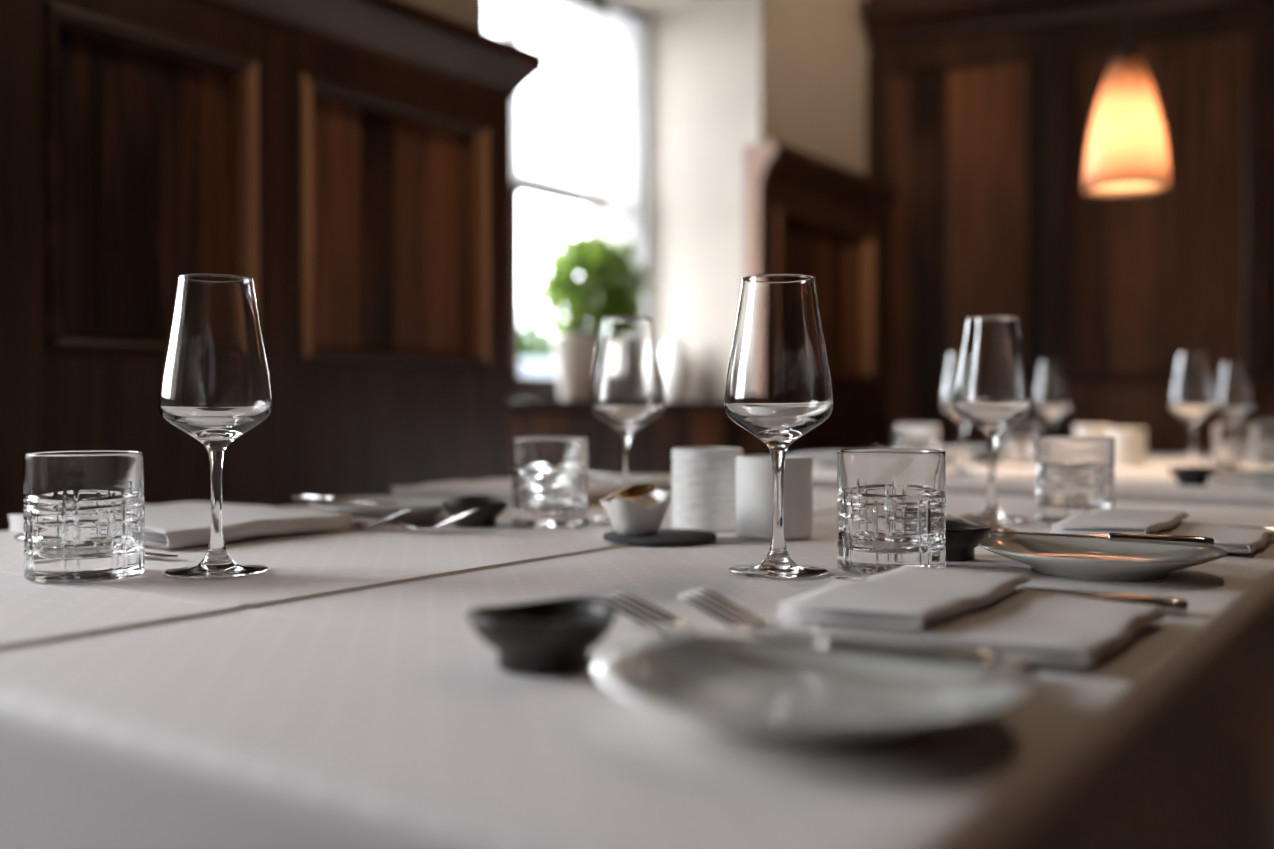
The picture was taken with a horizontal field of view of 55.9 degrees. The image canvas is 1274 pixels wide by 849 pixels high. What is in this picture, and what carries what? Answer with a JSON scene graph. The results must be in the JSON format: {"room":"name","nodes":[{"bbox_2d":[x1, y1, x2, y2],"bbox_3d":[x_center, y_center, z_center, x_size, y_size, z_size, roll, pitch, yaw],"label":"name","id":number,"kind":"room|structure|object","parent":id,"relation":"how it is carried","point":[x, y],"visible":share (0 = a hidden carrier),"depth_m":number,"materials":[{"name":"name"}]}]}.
{"room":"restaurant","nodes":[
{"label":"restaurant","id":0,"kind":"room"},
{"bbox_2d":[402,0,868,412],"bbox_3d":[-1.011,-0.432,2.166,0.650,2.550,8.000,1,1,35],"label":"wall","id":1,"kind":"structure","parent":0,"point":[721,77],"depth_m":3.71,"materials":[{"name":"paint"}]},
{"bbox_2d":[501,0,724,412],"bbox_3d":[-0.162,-0.659,3.198,0.515,1.248,1.210,1,1,35],"label":"window","id":2,"kind":"structure","parent":1,"relation":"in","point":[625,203],"depth_m":3.65,"materials":[{"name":"white wood"}]},
{"bbox_2d":[530,224,658,399],"bbox_3d":[-0.099,-0.294,3.158,0.331,0.463,0.381,0,1,18],"label":"potted plant","id":3,"kind":"object","parent":2,"relation":"on","point":[575,347],"visible":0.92,"depth_m":3.06,"materials":[{"name":"green plant"}]},
{"bbox_2d":[658,339,693,400],"bbox_3d":[0.114,-0.165,3.647,0.120,0.188,0.120,1,1,35],"label":"vase","id":4,"kind":"object","parent":2,"relation":"on","point":[675,361],"visible":0.8,"depth_m":3.60,"materials":[{"name":"white ceramic"}]},
{"bbox_2d":[512,412,755,479],"bbox_3d":[0.019,0.399,3.046,0.045,0.860,1.080,1,1,35],"label":"trim","id":5,"kind":"structure","parent":1,"relation":"attached to","point":[653,444],"depth_m":3.00,"materials":[{"name":"brown wood"}]},
{"bbox_2d":[864,0,1273,448],"bbox_3d":[3.043,-0.448,3.171,5.700,2.550,0.236,0,1,25],"label":"wall","id":6,"kind":"structure","parent":0,"point":[980,113],"depth_m":3.91,"materials":[{"name":"brown wood"}]},
{"bbox_3d":[1.073,-1.735,0.807,6.000,0.100,8.200,1,1,35],"label":"ceiling","id":7,"kind":"structure","parent":0,"visible":0},
{"bbox_2d":[1083,0,1169,196],"bbox_3d":[1.011,-1.099,2.473,0.167,1.226,0.167,1,1,35],"label":"pendant lamp","id":8,"kind":"object","parent":7,"relation":"hanging from","point":[1127,153],"visible":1,"depth_m":2.43,"materials":[{"name":"orange glass"}]},
{"bbox_2d":[1115,50,1138,58],"bbox_3d":[1.011,-0.742,2.479,0.048,0.063,0.048,1,1,35],"label":"socket","id":9,"kind":"object","parent":8,"relation":"attached to","point":[1127,54],"depth_m":2.46,"materials":[{"name":"black"}]},
{"bbox_3d":[1.073,0.915,0.850,6.000,0.100,8.200,1,1,35],"label":"floor","id":10,"kind":"structure","parent":0,"visible":0},
{"bbox_2d":[0,0,544,530],"bbox_3d":[-0.561,0.032,1.901,0.400,1.632,1.550,1,1,35],"label":"wall paneling","id":11,"kind":"structure","parent":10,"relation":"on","point":[350,160],"depth_m":2.06,"materials":[{"name":"brown wood"}]},
{"bbox_2d":[744,141,897,454],"bbox_3d":[0.744,0.002,3.766,0.400,1.632,0.942,1,1,35],"label":"wooden partition","id":12,"kind":"object","parent":10,"relation":"on","point":[805,213],"visible":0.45,"depth_m":3.88,"materials":[{"name":"brown wood"}]},
{"bbox_2d":[1018,373,1273,455],"bbox_3d":[3.045,0.343,2.948,4.100,0.975,0.418,0,1,25],"label":"bench","id":13,"kind":"object","parent":10,"relation":"on","point":[1125,400],"visible":0.02,"depth_m":3.77,"materials":[{"name":"brown wood"}]},
{"bbox_3d":[0.003,0.486,1.206,1.093,0.747,1.385,1,1,35],"label":"dining table","id":14,"kind":"object","parent":10,"relation":"on","visible":0},
{"bbox_2d":[0,480,1273,848],"bbox_3d":[0.003,0.321,1.203,1.242,0.430,1.535,1,1,35],"label":"tablecloth","id":15,"kind":"object","parent":14,"relation":"on","point":[343,693],"visible":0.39,"depth_m":0.53,"materials":[{"name":"fabric"}]},
{"bbox_2d":[23,450,144,582],"bbox_3d":[-0.413,0.067,0.898,0.083,0.092,0.083,0,1,18],"label":"glass tumbler","id":16,"kind":"object","parent":15,"relation":"on","point":[84,510],"visible":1,"depth_m":0.86,"materials":[{"name":"clear glass"}]},
{"bbox_2d":[14,533,177,556],"bbox_3d":[-0.477,0.106,1.050,0.236,0.009,0.019,1,1,35],"label":"table knife","id":17,"kind":"object","parent":15,"relation":"on","point":[19,537],"visible":0.29,"depth_m":1.00,"materials":[{"name":"grey metal"}]},
{"bbox_2d":[8,501,351,548],"bbox_3d":[-0.458,0.098,1.209,0.267,0.019,0.216,1,1,34],"label":"folded napkin","id":18,"kind":"object","parent":15,"relation":"on","point":[180,524],"visible":0.62,"depth_m":1.17,"materials":[{"name":"white fabric"}]},
{"bbox_2d":[158,274,272,577],"bbox_3d":[-0.322,0.000,0.918,0.083,0.225,0.083,-1,1,-38],"label":"wine glass","id":19,"kind":"object","parent":15,"relation":"on","point":[215,388],"visible":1,"depth_m":0.89,"materials":[{"name":"clear glass"}]},
{"bbox_2d":[351,508,411,528],"bbox_3d":[-0.308,0.094,1.246,0.202,0.024,0.025,1,1,36],"label":"fork","id":20,"kind":"object","parent":15,"relation":"on","point":[358,525],"visible":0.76,"depth_m":1.21,"materials":[{"name":"silver metal"}]},
{"bbox_2d":[310,495,458,521],"bbox_3d":[-0.276,0.096,1.351,0.178,0.020,0.178,1,1,35],"label":"bread plate","id":21,"kind":"object","parent":15,"relation":"on","point":[424,507],"visible":0.66,"depth_m":1.34,"materials":[{"name":"white ceramic"}]},
{"bbox_2d":[291,492,395,504],"bbox_3d":[-0.328,0.083,1.332,0.173,0.008,0.017,1,1,38],"label":"butter knife","id":22,"kind":"object","parent":21,"relation":"on","point":[298,495],"visible":1,"depth_m":1.34,"materials":[{"name":"grey metal"}]},
{"bbox_2d":[350,508,478,529],"bbox_3d":[-0.247,0.094,1.228,0.202,0.024,0.025,1,1,30],"label":"fork","id":23,"kind":"object","parent":15,"relation":"on","point":[362,517],"visible":0.86,"depth_m":1.22,"materials":[{"name":"silver metal"}]},
{"bbox_2d":[442,495,508,527],"bbox_3d":[-0.172,0.092,1.271,0.070,0.029,0.076,0,1,-18],"label":"stoneware bowl","id":24,"kind":"object","parent":15,"relation":"on","point":[489,507],"visible":0.94,"depth_m":1.25,"materials":[{"name":"black ceramic"}]},
{"bbox_2d":[391,479,634,503],"bbox_3d":[-0.163,0.091,1.630,0.267,0.019,0.216,1,1,34],"label":"folded napkin","id":25,"kind":"object","parent":15,"relation":"on","point":[498,488],"visible":0.51,"depth_m":1.59,"materials":[{"name":"white fabric"}]},
{"bbox_2d":[466,597,616,675],"bbox_3d":[-0.045,0.104,0.588,0.070,0.029,0.076,1,1,29],"label":"stoneware bowl","id":26,"kind":"object","parent":15,"relation":"on","point":[553,637],"visible":1,"depth_m":0.57,"materials":[{"name":"black ceramic"}]},
{"bbox_2d":[512,437,588,526],"bbox_3d":[-0.093,0.060,1.291,0.083,0.092,0.083,0,1,-26],"label":"glass tumbler","id":27,"kind":"object","parent":15,"relation":"on","point":[550,478],"visible":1,"depth_m":1.25,"materials":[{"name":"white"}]},
{"bbox_2d":[590,316,664,521],"bbox_3d":[-0.011,-0.006,1.338,0.083,0.225,0.083,-1,1,-38],"label":"wine glass","id":28,"kind":"object","parent":15,"relation":"on","point":[627,391],"visible":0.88,"depth_m":1.31,"materials":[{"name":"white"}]},
{"bbox_2d":[589,475,672,492],"bbox_3d":[0.018,0.089,1.771,0.178,0.020,0.178,1,1,35],"label":"bread plate","id":29,"kind":"object","parent":15,"relation":"on","point":[665,484],"visible":0.3,"depth_m":1.80,"materials":[{"name":"white ceramic"}]},
{"bbox_2d":[588,473,667,479],"bbox_3d":[-0.027,0.076,1.744,0.173,0.008,0.017,1,1,38],"label":"butter knife","id":30,"kind":"object","parent":29,"relation":"on","point":[591,475],"visible":0.77,"depth_m":1.75,"materials":[{"name":"grey metal"}]},
{"bbox_2d":[603,590,697,635],"bbox_3d":[0.066,0.105,0.609,0.202,0.022,0.024,1,1,35],"label":"fork","id":31,"kind":"object","parent":15,"relation":"on","point":[682,623],"visible":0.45,"depth_m":0.65,"materials":[{"name":"silver metal"}]},
{"bbox_2d":[644,491,671,496],"bbox_3d":[0.001,0.087,1.661,0.202,0.024,0.025,1,1,36],"label":"fork","id":32,"kind":"object","parent":15,"relation":"on","point":[662,494],"visible":0.3,"depth_m":1.64,"materials":[{"name":"silver metal"}]},
{"bbox_2d":[603,528,716,545],"bbox_3d":[0.022,0.107,1.140,0.109,0.005,0.108,1,1,35],"label":"coaster","id":33,"kind":"object","parent":15,"relation":"on","point":[664,536],"visible":0.89,"depth_m":1.11,"materials":[{"name":"black stone"}]},
{"bbox_2d":[600,494,670,534],"bbox_3d":[0.002,0.085,1.139,0.069,0.037,0.069,1,1,35],"label":"bowl","id":34,"kind":"object","parent":33,"relation":"on","point":[627,517],"visible":0.94,"depth_m":1.12,"materials":[{"name":"white ceramic"}]},
{"bbox_2d":[602,483,654,501],"bbox_3d":[-0.009,0.064,1.131,0.052,0.016,0.018,0,1,-12],"label":"spoon","id":35,"kind":"object","parent":34,"relation":"on","point":[641,489],"visible":1,"depth_m":1.14,"materials":[{"name":"gold metal"}]},
{"bbox_2d":[620,483,654,497],"bbox_3d":[0.001,0.065,1.135,0.035,0.008,0.019,-14,31,0],"label":"spoon bowl","id":36,"kind":"object","parent":35,"relation":"on","point":[641,489],"depth_m":1.14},
{"bbox_2d":[625,497,658,505],"bbox_3d":[0.000,0.083,1.142,0.047,0.029,0.047,-1,1,-32],"label":"heap","id":37,"kind":"object","parent":34,"relation":"in","point":[643,501],"visible":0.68,"depth_m":1.13,"materials":[{"name":"beige food"}]},
{"bbox_2d":[653,487,671,491],"bbox_3d":[0.047,0.087,1.657,0.202,0.024,0.025,1,1,33],"label":"fork","id":38,"kind":"object","parent":15,"relation":"on","point":[656,489],"visible":0.02,"depth_m":1.66,"materials":[{"name":"silver metal"}]},
{"bbox_2d":[672,447,743,531],"bbox_3d":[0.073,0.066,1.244,0.074,0.083,0.074,0,1,-9],"label":"candle cup","id":39,"kind":"object","parent":15,"relation":"on","point":[704,478],"visible":0.83,"depth_m":1.21,"materials":[{"name":"white ceramic"}]},
{"bbox_2d":[736,455,812,539],"bbox_3d":[0.134,0.070,1.170,0.074,0.078,0.074,1,1,35],"label":"candle cup","id":40,"kind":"object","parent":15,"relation":"on","point":[754,476],"visible":0.81,"depth_m":1.14,"materials":[{"name":"white ceramic"}]},
{"bbox_2d":[724,274,832,577],"bbox_3d":[0.108,0.000,0.918,0.083,0.225,0.083,0,1,18],"label":"wine glass","id":41,"kind":"object","parent":15,"relation":"on","point":[778,385],"visible":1,"depth_m":0.89,"materials":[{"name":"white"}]},
{"bbox_2d":[593,627,1035,747],"bbox_3d":[0.071,0.110,0.495,0.178,0.020,0.178,1,1,35],"label":"bread plate","id":42,"kind":"object","parent":15,"relation":"on","point":[771,694],"visible":0.94,"depth_m":0.50,"materials":[{"name":"white ceramic"}]},
{"bbox_2d":[629,624,1000,672],"bbox_3d":[0.072,0.096,0.529,0.173,0.008,0.017,1,1,32],"label":"butter knife","id":43,"kind":"object","parent":42,"relation":"on","point":[975,661],"visible":1,"depth_m":0.51,"materials":[{"name":"silver metal"}]},
{"bbox_2d":[677,587,1037,675],"bbox_3d":[0.105,0.105,0.611,0.202,0.022,0.024,1,1,42],"label":"fork","id":44,"kind":"object","parent":15,"relation":"on","point":[762,622],"visible":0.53,"depth_m":0.66,"materials":[{"name":"silver metal"}]},
{"bbox_2d":[837,449,945,575],"bbox_3d":[0.197,0.066,0.931,0.083,0.092,0.083,1,1,44],"label":"glass tumbler","id":45,"kind":"object","parent":15,"relation":"on","point":[891,507],"visible":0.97,"depth_m":0.90,"materials":[{"name":"clear glass"}]},
{"bbox_2d":[945,520,990,560],"bbox_3d":[0.258,0.097,1.003,0.070,0.029,0.076,0,1,-21],"label":"stoneware bowl","id":46,"kind":"object","parent":15,"relation":"on","point":[961,538],"visible":0.51,"depth_m":0.98,"materials":[{"name":"black ceramic"}]},
{"bbox_2d":[777,565,1164,666],"bbox_3d":[0.194,0.105,0.681,0.165,0.022,0.178,1,1,35],"label":"folded napkin","id":47,"kind":"object","parent":15,"relation":"on","point":[983,610],"visible":1,"depth_m":0.65,"materials":[{"name":"white fabric"}]},
{"bbox_2d":[945,515,999,537],"bbox_3d":[0.364,0.098,1.069,0.202,0.022,0.024,1,1,40],"label":"fork","id":48,"kind":"object","parent":15,"relation":"on","point":[950,517],"visible":0.12,"depth_m":1.13,"materials":[{"name":"silver metal"}]},
{"bbox_2d":[954,316,1030,521],"bbox_3d":[0.397,-0.006,1.340,0.083,0.225,0.083,0,1,18],"label":"wine glass","id":49,"kind":"object","parent":15,"relation":"on","point":[992,388],"visible":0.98,"depth_m":1.31,"materials":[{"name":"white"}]},
{"bbox_2d":[831,576,1188,613],"bbox_3d":[0.239,0.110,0.799,0.236,0.009,0.019,1,1,35],"label":"table knife","id":50,"kind":"object","parent":15,"relation":"on","point":[1169,605],"visible":0.48,"depth_m":0.74,"materials":[{"name":"silver metal"}]},
{"bbox_2d":[957,512,1106,535],"bbox_3d":[0.393,0.097,1.093,0.202,0.022,0.024,1,1,38],"label":"fork","id":51,"kind":"object","parent":15,"relation":"on","point":[977,520],"visible":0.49,"depth_m":1.14,"materials":[{"name":"silver metal"}]},
{"bbox_2d":[1034,436,1114,523],"bbox_3d":[0.480,0.060,1.318,0.083,0.092,0.083,0,1,15],"label":"glass tumbler","id":52,"kind":"object","parent":15,"relation":"on","point":[1075,475],"visible":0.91,"depth_m":1.28,"materials":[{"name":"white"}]},
{"bbox_2d":[978,534,1227,580],"bbox_3d":[0.354,0.103,0.920,0.178,0.020,0.178,1,1,35],"label":"bread plate","id":53,"kind":"object","parent":15,"relation":"on","point":[1066,557],"visible":0.93,"depth_m":0.92,"materials":[{"name":"white ceramic"}]},
{"bbox_2d":[990,531,1213,546],"bbox_3d":[0.365,0.089,0.957,0.173,0.008,0.017,1,1,32],"label":"butter knife","id":54,"kind":"object","parent":53,"relation":"on","point":[1174,540],"visible":0.89,"depth_m":0.93,"materials":[{"name":"grey metal"}]},
{"bbox_2d":[1037,520,1273,528],"bbox_3d":[0.529,0.103,1.225,0.236,0.009,0.019,1,1,35],"label":"table knife","id":55,"kind":"object","parent":15,"relation":"on","point":[1056,521],"visible":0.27,"depth_m":1.18,"materials":[{"name":"grey metal"}]},
{"bbox_2d":[1050,508,1273,552],"bbox_3d":[0.493,0.098,1.115,0.165,0.022,0.178,1,1,35],"label":"folded napkin","id":56,"kind":"object","parent":15,"relation":"on","point":[1102,521],"visible":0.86,"depth_m":1.09,"materials":[{"name":"white fabric"}]},
{"bbox_3d":[0.944,0.464,2.550,1.093,0.747,1.385,1,1,35],"label":"dining table","id":57,"kind":"object","parent":10,"relation":"on","visible":0},
{"bbox_2d":[813,454,1273,507],"bbox_3d":[0.944,0.299,2.547,1.242,0.430,1.535,1,1,35],"label":"tablecloth","id":58,"kind":"object","parent":57,"relation":"on","point":[1153,482],"visible":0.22,"depth_m":1.97,"materials":[{"name":"fabric"}]},
{"bbox_2d":[806,454,836,463],"bbox_3d":[0.477,0.076,2.544,0.267,0.019,0.216,1,1,34],"label":"folded napkin","id":59,"kind":"object","parent":58,"relation":"on","point":[822,458],"visible":0.18,"depth_m":2.49,"materials":[{"name":"white fabric"}]},
{"bbox_2d":[813,463,836,467],"bbox_3d":[0.458,0.084,2.385,0.236,0.009,0.019,1,1,35],"label":"table knife","id":60,"kind":"object","parent":58,"relation":"on","point":[818,465],"visible":0.25,"depth_m":2.43,"materials":[{"name":"grey metal"}]},
{"bbox_2d":[895,424,939,449],"bbox_3d":[0.522,0.045,2.233,0.083,0.092,0.083,0,1,18],"label":"glass tumbler","id":61,"kind":"object","parent":58,"relation":"on","point":[907,436],"visible":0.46,"depth_m":2.20,"materials":[{"name":"clear glass"}]},
{"bbox_2d":[893,447,1001,457],"bbox_3d":[0.772,0.069,2.965,0.267,0.019,0.216,1,1,34],"label":"folded napkin","id":62,"kind":"object","parent":58,"relation":"on","point":[947,449],"visible":0.07,"depth_m":2.94,"materials":[{"name":"white fabric"}]},
{"bbox_2d":[946,452,971,462],"bbox_3d":[0.659,0.074,2.686,0.178,0.020,0.178,1,1,35],"label":"bread plate","id":63,"kind":"object","parent":58,"relation":"on","point":[951,455],"visible":0.12,"depth_m":2.63,"materials":[{"name":"white ceramic"}]},
{"bbox_2d":[946,454,973,463],"bbox_3d":[0.627,0.072,2.581,0.202,0.024,0.025,1,1,36],"label":"fork","id":64,"kind":"object","parent":58,"relation":"on","point":[971,455],"visible":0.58,"depth_m":2.54,"materials":[{"name":"silver metal"}]},
{"bbox_2d":[941,353,983,473],"bbox_3d":[0.613,-0.021,2.253,0.083,0.225,0.083,-1,1,-41],"label":"wine glass","id":65,"kind":"object","parent":58,"relation":"on","point":[948,391],"visible":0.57,"depth_m":2.24,"materials":[{"name":"clear glass"}]},
{"bbox_2d":[946,454,1006,463],"bbox_3d":[0.688,0.072,2.563,0.202,0.024,0.025,1,1,30],"label":"fork","id":66,"kind":"object","parent":58,"relation":"on","point":[1004,455],"visible":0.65,"depth_m":2.54,"materials":[{"name":"silver metal"}]},
{"bbox_2d":[971,446,1001,448],"bbox_3d":[0.953,0.067,3.106,0.178,0.020,0.178,1,1,35],"label":"bread plate","id":67,"kind":"object","parent":58,"relation":"on","point":[987,446],"visible":0.1,"depth_m":3.06,"materials":[{"name":"white ceramic"}]},
{"bbox_2d":[958,444,1001,446],"bbox_3d":[0.908,0.054,3.079,0.173,0.008,0.017,1,1,38],"label":"butter knife","id":68,"kind":"object","parent":67,"relation":"on","point":[967,445],"visible":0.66,"depth_m":3.10,"materials":[{"name":"grey metal"}]},
{"bbox_2d":[972,450,1005,463],"bbox_3d":[0.763,0.071,2.606,0.070,0.029,0.076,0,1,-18],"label":"stoneware bowl","id":69,"kind":"object","parent":58,"relation":"on","point":[981,455],"visible":0.58,"depth_m":2.58,"materials":[{"name":"grey ceramic"}]},
{"bbox_2d":[1002,421,1041,463],"bbox_3d":[0.842,0.039,2.626,0.083,0.092,0.083,0,1,-26],"label":"glass tumbler","id":70,"kind":"object","parent":58,"relation":"on","point":[1018,439],"visible":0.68,"depth_m":2.59,"materials":[{"name":"white"}]},
{"bbox_2d":[1032,361,1071,435],"bbox_3d":[0.924,-0.028,2.673,0.083,0.225,0.083,-1,1,-41],"label":"wine glass","id":71,"kind":"object","parent":58,"relation":"on","point":[1052,399],"visible":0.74,"depth_m":2.64,"materials":[{"name":"clear glass"}]},
{"bbox_2d":[1075,425,1110,436],"bbox_3d":[0.989,0.044,2.604,0.074,0.083,0.074,0,1,-11],"label":"candle cup","id":72,"kind":"object","parent":58,"relation":"on","point":[1080,430],"visible":0.25,"depth_m":2.57,"materials":[{"name":"white ceramic"}]},
{"bbox_2d":[1108,428,1145,465],"bbox_3d":[1.037,0.048,2.539,0.074,0.078,0.074,1,1,35],"label":"candle cup","id":73,"kind":"object","parent":58,"relation":"on","point":[1130,443],"visible":0.75,"depth_m":2.51,"materials":[{"name":"white ceramic"}]},
{"bbox_2d":[1168,466,1215,485],"bbox_3d":[0.889,0.082,1.923,0.070,0.029,0.076,1,1,29],"label":"stoneware bowl","id":74,"kind":"object","parent":58,"relation":"on","point":[1188,475],"visible":1,"depth_m":1.90,"materials":[{"name":"black ceramic"}]},
{"bbox_2d":[1168,353,1216,465],"bbox_3d":[1.043,-0.021,2.253,0.083,0.225,0.083,0,1,14],"label":"wine glass","id":75,"kind":"object","parent":58,"relation":"on","point":[1192,395],"visible":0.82,"depth_m":2.23,"materials":[{"name":"clear glass"}]},
{"bbox_2d":[1216,361,1254,422],"bbox_3d":[1.331,-0.028,2.675,0.083,0.225,0.083,0,1,14],"label":"wine glass","id":76,"kind":"object","parent":58,"relation":"on","point":[1235,395],"visible":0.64,"depth_m":2.65,"materials":[{"name":"clear glass"}]},
{"bbox_2d":[1212,423,1260,472],"bbox_3d":[1.132,0.045,2.266,0.083,0.092,0.083,0,1,25],"label":"glass tumbler","id":77,"kind":"object","parent":58,"relation":"on","point":[1236,446],"visible":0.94,"depth_m":2.23,"materials":[{"name":"white"}]},
{"bbox_2d":[1232,473,1273,489],"bbox_3d":[1.006,0.088,1.831,0.178,0.020,0.178,1,1,35],"label":"bread plate","id":78,"kind":"object","parent":58,"relation":"on","point":[1264,480],"visible":0.98,"depth_m":1.82,"materials":[{"name":"white ceramic"}]},
{"bbox_2d":[1223,471,1273,472],"bbox_3d":[1.007,0.074,1.864,0.173,0.008,0.017,1,1,32],"label":"butter knife","id":79,"kind":"object","parent":78,"relation":"on","point":[1223,471],"visible":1,"depth_m":1.89,"materials":[{"name":"grey metal"}]},
{"bbox_2d":[1247,465,1273,471],"bbox_3d":[1.129,0.083,2.016,0.165,0.022,0.178,1,1,35],"label":"folded napkin","id":80,"kind":"object","parent":58,"relation":"on","point":[1264,468],"visible":0.42,"depth_m":2.00,"materials":[{"name":"white fabric"}]},
{"bbox_2d":[1256,421,1273,462],"bbox_3d":[1.415,0.038,2.653,0.083,0.092,0.083,0,1,15],"label":"glass tumbler","id":81,"kind":"object","parent":58,"relation":"on","point":[1267,427],"visible":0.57,"depth_m":2.63,"materials":[{"name":"white"}]},
{"bbox_2d":[1261,457,1270,465],"bbox_3d":[1.193,0.075,2.338,0.070,0.029,0.076,0,1,-21],"label":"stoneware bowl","id":82,"kind":"object","parent":58,"relation":"on","point":[1264,460],"visible":0.1,"depth_m":2.31,"materials":[{"name":"beige ceramic"}]},
{"label":"outside","id":83,"kind":"structure","parent":0,"visible":0},
{"bbox_3d":[-14.506,0.865,16.277,37.580,0.100,70.000,1,1,35],"label":"ground","id":84,"kind":"structure","parent":83,"visible":0},
{"bbox_2d":[519,359,556,376],"bbox_3d":[-1.105,0.227,8.713,0.280,1.420,7.000,1,1,35],"label":"wall","id":85,"kind":"structure","parent":84,"relation":"on","point":[528,367],"depth_m":9.01,"materials":[{"name":"white"}]},
{"bbox_2d":[520,302,565,359],"bbox_3d":[-1.721,-0.077,9.237,1.069,2.013,7.310,1,1,35],"label":"hedge","id":86,"kind":"object","parent":84,"relation":"on","point":[535,343],"visible":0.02,"depth_m":10.01,"materials":[{"name":"green plant"}]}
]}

